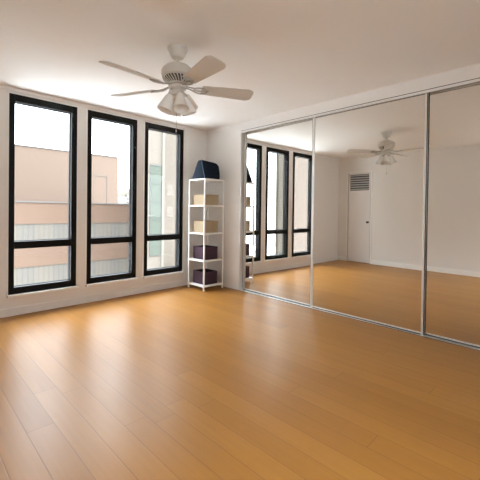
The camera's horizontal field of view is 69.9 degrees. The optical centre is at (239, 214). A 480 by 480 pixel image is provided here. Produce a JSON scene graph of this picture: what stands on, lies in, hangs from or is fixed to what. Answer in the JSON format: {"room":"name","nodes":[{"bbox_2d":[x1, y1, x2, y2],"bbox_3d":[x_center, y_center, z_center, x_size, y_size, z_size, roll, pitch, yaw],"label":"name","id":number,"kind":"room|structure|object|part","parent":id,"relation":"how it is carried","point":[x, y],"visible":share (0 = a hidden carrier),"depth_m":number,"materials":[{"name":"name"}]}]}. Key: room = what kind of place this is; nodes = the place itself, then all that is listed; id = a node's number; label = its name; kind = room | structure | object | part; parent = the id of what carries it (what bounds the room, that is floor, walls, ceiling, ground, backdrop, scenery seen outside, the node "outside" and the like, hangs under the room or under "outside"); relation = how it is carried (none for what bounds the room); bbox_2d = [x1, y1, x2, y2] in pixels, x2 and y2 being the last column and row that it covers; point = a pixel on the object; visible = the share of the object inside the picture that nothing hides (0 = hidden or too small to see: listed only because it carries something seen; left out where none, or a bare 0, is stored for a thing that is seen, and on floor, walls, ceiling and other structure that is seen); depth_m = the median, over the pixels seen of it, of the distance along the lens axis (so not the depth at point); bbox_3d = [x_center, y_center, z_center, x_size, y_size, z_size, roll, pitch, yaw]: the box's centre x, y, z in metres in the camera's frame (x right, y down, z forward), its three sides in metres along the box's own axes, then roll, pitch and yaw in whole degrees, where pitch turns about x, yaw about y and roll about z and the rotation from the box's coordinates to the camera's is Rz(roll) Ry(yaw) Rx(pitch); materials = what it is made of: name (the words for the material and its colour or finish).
{"room":"empty bedroom","nodes":[
{"label":"empty bedroom","id":0,"kind":"room"},
{"bbox_2d":[0,85,206,308],"bbox_3d":[-1.968,-0.134,4.347,0.112,2.500,4.430,1,1,45],"label":"wall","id":1,"kind":"structure","parent":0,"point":[198,138],"depth_m":4.30,"materials":[{"name":"paint"}]},
{"bbox_2d":[6,92,78,298],"bbox_3d":[-2.281,-0.211,3.994,0.157,2.234,0.734,1,1,45],"label":"window","id":2,"kind":"structure","parent":1,"relation":"attached to","point":[12,291],"depth_m":3.97,"materials":[{"name":"metal"},{"name":"black enamel"}]},
{"bbox_3d":[-2.309,0.341,4.017,0.103,0.080,0.592,1,1,45],"label":"rail","id":3,"kind":"part","parent":2,"relation":"part of","materials":[{"name":"black metal"}]},
{"bbox_3d":[-2.261,0.893,3.973,0.062,0.027,0.732,1,1,45],"label":"sill","id":4,"kind":"part","parent":2,"relation":"part of","materials":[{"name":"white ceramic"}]},
{"bbox_2d":[0,278,192,317],"bbox_3d":[-2.020,1.071,4.253,0.012,0.092,4.028,1,1,45],"label":"baseboard","id":5,"kind":"structure","parent":1,"relation":"attached to","point":[19,310],"depth_m":4.32,"materials":[{"name":"paint"}]},
{"bbox_2d":[85,108,137,286],"bbox_3d":[-1.703,-0.209,4.572,0.157,2.234,0.703,1,1,45],"label":"window","id":6,"kind":"structure","parent":1,"relation":"attached to","point":[91,114],"depth_m":4.59,"materials":[{"name":"metal"},{"name":"black enamel"}]},
{"bbox_3d":[-1.683,0.895,4.551,0.062,0.027,0.701,1,1,45],"label":"sill","id":7,"kind":"part","parent":6,"relation":"part of","materials":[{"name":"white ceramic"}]},
{"bbox_3d":[-1.731,0.342,4.595,0.103,0.080,0.561,1,1,45],"label":"rail","id":8,"kind":"part","parent":6,"relation":"part of","materials":[{"name":"black metal"}]},
{"bbox_2d":[142,121,189,279],"bbox_3d":[-1.108,-0.176,5.168,0.157,2.407,0.793,1,1,45],"label":"window","id":9,"kind":"structure","parent":1,"relation":"attached to","point":[177,236],"depth_m":5.31,"materials":[{"name":"black"}]},
{"bbox_3d":[-1.173,0.343,5.154,0.103,0.080,0.548,1,1,45],"label":"rail","id":10,"kind":"part","parent":9,"relation":"part of","materials":[{"name":"black metal"}]},
{"bbox_3d":[-1.124,0.896,5.110,0.062,0.027,0.688,1,1,45],"label":"sill","id":11,"kind":"part","parent":9,"relation":"part of","materials":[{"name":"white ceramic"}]},
{"bbox_2d":[0,285,479,479],"bbox_3d":[-0.080,1.211,2.457,5.500,0.100,4.430,1,1,45],"label":"floor","id":12,"kind":"structure","parent":0,"point":[185,382],"depth_m":2.23,"materials":[{"name":"brown wood"}]},
{"bbox_2d":[188,178,223,291],"bbox_3d":[-0.522,0.297,5.271,0.386,1.657,0.382,1,1,45],"label":"shelf unit","id":13,"kind":"object","parent":12,"relation":"on","point":[205,180],"visible":0.8,"depth_m":5.24,"materials":[{"name":"white metal"}]},
{"bbox_3d":[-0.780,0.295,5.272,0.020,1.654,0.020,1,1,45],"label":"post","id":14,"kind":"part","parent":13,"relation":"part of","materials":[{"name":"white metal"}]},
{"bbox_3d":[-0.521,0.301,5.013,0.020,1.654,0.020,1,1,45],"label":"post","id":15,"kind":"part","parent":13,"relation":"part of","materials":[{"name":"white metal"}]},
{"bbox_2d":[193,268,217,284],"bbox_3d":[-0.535,0.954,5.267,0.292,0.188,0.252,1,1,45],"label":"storage bin","id":16,"kind":"object","parent":13,"relation":"on","point":[210,275],"visible":0.84,"depth_m":5.19,"materials":[{"name":"fabric"}]},
{"bbox_2d":[193,245,217,259],"bbox_3d":[-0.530,0.582,5.263,0.292,0.188,0.252,1,1,45],"label":"storage bin","id":17,"kind":"object","parent":13,"relation":"on","point":[211,252],"visible":0.99,"depth_m":5.19,"materials":[{"name":"fabric"}]},
{"bbox_2d":[192,160,219,178],"bbox_3d":[-0.523,-0.680,5.242,0.326,0.298,0.296,1,1,45],"label":"bag","id":18,"kind":"object","parent":13,"relation":"on","point":[204,169],"visible":0.83,"depth_m":5.15,"materials":[{"name":"fabric"}]},
{"bbox_2d":[194,220,217,232],"bbox_3d":[-0.525,0.186,5.259,0.284,0.175,0.264,1,1,45],"label":"woven basket","id":19,"kind":"object","parent":13,"relation":"on","point":[210,226],"visible":0.92,"depth_m":5.16,"materials":[{"name":"beige wicker"}]},
{"bbox_2d":[193,194,218,204],"bbox_3d":[-0.519,-0.219,5.255,0.284,0.155,0.272,1,1,45],"label":"woven basket","id":20,"kind":"object","parent":13,"relation":"on","point":[198,199],"visible":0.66,"depth_m":5.16,"materials":[{"name":"beige wicker"}]},
{"bbox_3d":[-0.524,0.296,5.528,0.020,1.654,0.020,1,1,45],"label":"post","id":21,"kind":"part","parent":13,"relation":"part of","materials":[{"name":"white metal"}]},
{"bbox_3d":[-0.265,0.302,5.270,0.020,1.654,0.020,1,1,45],"label":"post","id":22,"kind":"part","parent":13,"relation":"part of","materials":[{"name":"white metal"}]},
{"bbox_2d":[0,0,479,130],"bbox_3d":[-0.046,-1.399,2.430,5.500,0.120,4.430,1,1,45],"label":"ceiling","id":23,"kind":"structure","parent":0,"point":[291,54],"depth_m":2.75,"materials":[{"name":"paint"}]},
{"bbox_2d":[99,43,252,132],"bbox_3d":[-0.518,-1.005,2.757,1.236,0.686,1.221,1,1,45],"label":"ceiling fan","id":24,"kind":"object","parent":23,"relation":"hanging from","point":[177,75],"visible":1,"depth_m":2.72,"materials":[{"name":"white metal"}]},
{"bbox_3d":[-0.780,-1.032,2.469,0.159,0.047,0.444,1,1,45],"label":"blade","id":25,"kind":"part","parent":24,"relation":"part of","materials":[{"name":"white wood"}]},
{"bbox_3d":[-0.901,-1.038,2.940,0.440,0.047,0.157,1,1,21],"label":"blade","id":26,"kind":"part","parent":24,"relation":"part of","materials":[{"name":"white wood"}]},
{"bbox_2d":[157,90,172,113],"bbox_3d":[-0.599,-0.906,2.748,0.125,0.189,0.132,1,1,45],"label":"shade","id":27,"kind":"object","parent":24,"relation":"attached to","point":[165,106],"depth_m":2.73,"materials":[{"name":"white glass"}]},
{"bbox_2d":[167,97,180,116],"bbox_3d":[-0.553,-0.907,2.880,0.132,0.189,0.125,1,1,45],"label":"shade","id":28,"kind":"object","parent":24,"relation":"attached to","point":[173,113],"depth_m":2.82,"materials":[{"name":"white glass"}]},
{"bbox_2d":[173,89,188,112],"bbox_3d":[-0.468,-0.904,2.703,0.132,0.189,0.125,1,1,45],"label":"shade","id":29,"kind":"object","parent":24,"relation":"attached to","point":[180,103],"depth_m":2.73,"materials":[{"name":"white glass"}]},
{"bbox_2d":[182,92,196,115],"bbox_3d":[-0.422,-0.904,2.834,0.125,0.189,0.132,1,1,45],"label":"shade","id":30,"kind":"object","parent":24,"relation":"attached to","point":[185,112],"depth_m":2.79,"materials":[{"name":"white glass"}]},
{"bbox_3d":[-0.494,-1.036,3.209,0.157,0.047,0.440,1,1,2],"label":"blade","id":31,"kind":"part","parent":24,"relation":"part of","materials":[{"name":"white"}]},
{"bbox_3d":[-0.265,-1.025,2.448,0.157,0.047,0.440,0,1,-36],"label":"blade","id":32,"kind":"part","parent":24,"relation":"part of","materials":[{"name":"white wood"}]},
{"bbox_3d":[-0.106,-1.027,2.909,0.440,0.047,0.157,1,1,-17],"label":"blade","id":33,"kind":"part","parent":24,"relation":"part of","materials":[{"name":"white wood"}]},
{"bbox_2d":[205,63,479,289],"bbox_3d":[1.392,-0.085,3.899,0.283,2.500,5.303,0,1,-45],"label":"wall","id":34,"kind":"structure","parent":0,"point":[225,145],"depth_m":5.17,"materials":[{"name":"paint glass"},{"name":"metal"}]},
{"bbox_2d":[239,78,479,350],"bbox_3d":[1.359,-0.023,3.784,0.105,2.376,3.815,0,1,-44],"label":"door track","id":35,"kind":"object","parent":34,"relation":"attached to","point":[475,80],"visible":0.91,"depth_m":3.74,"materials":[{"name":"silver metal"}]},
{"bbox_2d":[242,118,312,305],"bbox_3d":[0.487,-0.041,4.701,0.018,2.365,1.262,0,1,-44],"label":"mirrored sliding door","id":36,"kind":"structure","parent":35,"relation":"attached to","point":[277,159],"depth_m":4.66,"materials":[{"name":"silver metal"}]},
{"bbox_3d":[0.472,1.123,4.713,0.014,0.015,1.228,0,1,-43],"label":"rail","id":37,"kind":"part","parent":36,"relation":"part of","materials":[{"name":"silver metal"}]},
{"bbox_2d":[310,93,427,334],"bbox_3d":[1.341,-0.021,3.784,0.018,2.365,1.307,0,1,-44],"label":"mirrored sliding door","id":38,"kind":"structure","parent":35,"relation":"attached to","point":[368,192],"depth_m":3.69,"materials":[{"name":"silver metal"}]},
{"bbox_3d":[1.325,1.144,3.796,0.014,0.015,1.273,0,1,-44],"label":"rail","id":39,"kind":"part","parent":38,"relation":"part of","materials":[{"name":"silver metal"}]},
{"bbox_2d":[424,82,479,347],"bbox_3d":[2.247,0.000,2.892,0.016,2.365,1.282,0,1,-44],"label":"mirrored sliding door","id":40,"kind":"structure","parent":35,"relation":"attached to","point":[452,248],"depth_m":3.17,"materials":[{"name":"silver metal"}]},
{"bbox_3d":[2.232,1.165,2.904,0.014,0.015,1.248,0,1,-44],"label":"rail","id":41,"kind":"part","parent":40,"relation":"part of","materials":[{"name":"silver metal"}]},
{"label":"outside","id":42,"kind":"structure","parent":0,"visible":0},
{"bbox_3d":[-40.189,12.295,45.211,108.500,0.200,180.000,1,1,45],"label":"ground","id":43,"kind":"structure","parent":42,"visible":0},
{"bbox_2d":[14,144,118,202],"bbox_3d":[-26.286,2.896,34.453,10.060,19.180,24.500,1,1,45],"label":"building","id":44,"kind":"structure","parent":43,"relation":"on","point":[41,174],"depth_m":34.65,"materials":[{"name":"pink paint"}]},
{"bbox_2d":[14,201,128,285],"bbox_3d":[-18.435,5.857,25.966,11.060,13.640,21.600,1,1,45],"label":"office building","id":45,"kind":"structure","parent":43,"relation":"on","point":[33,220],"depth_m":23.84,"materials":[{"name":"pink paint"}]},
{"bbox_2d":[118,189,128,203],"bbox_3d":[-24.134,3.543,69.903,4.020,17.200,3.600,1,1,45],"label":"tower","id":46,"kind":"structure","parent":43,"relation":"on","point":[123,194],"depth_m":68.48,"materials":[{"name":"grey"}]},
{"bbox_2d":[147,130,175,268],"bbox_3d":[-3.758,1.774,25.249,6.900,22.200,9.500,1,1,45],"label":"tower building","id":47,"kind":"structure","parent":43,"relation":"on","point":[161,146],"depth_m":21.13,"materials":[{"name":"beige concrete"}]}
]}

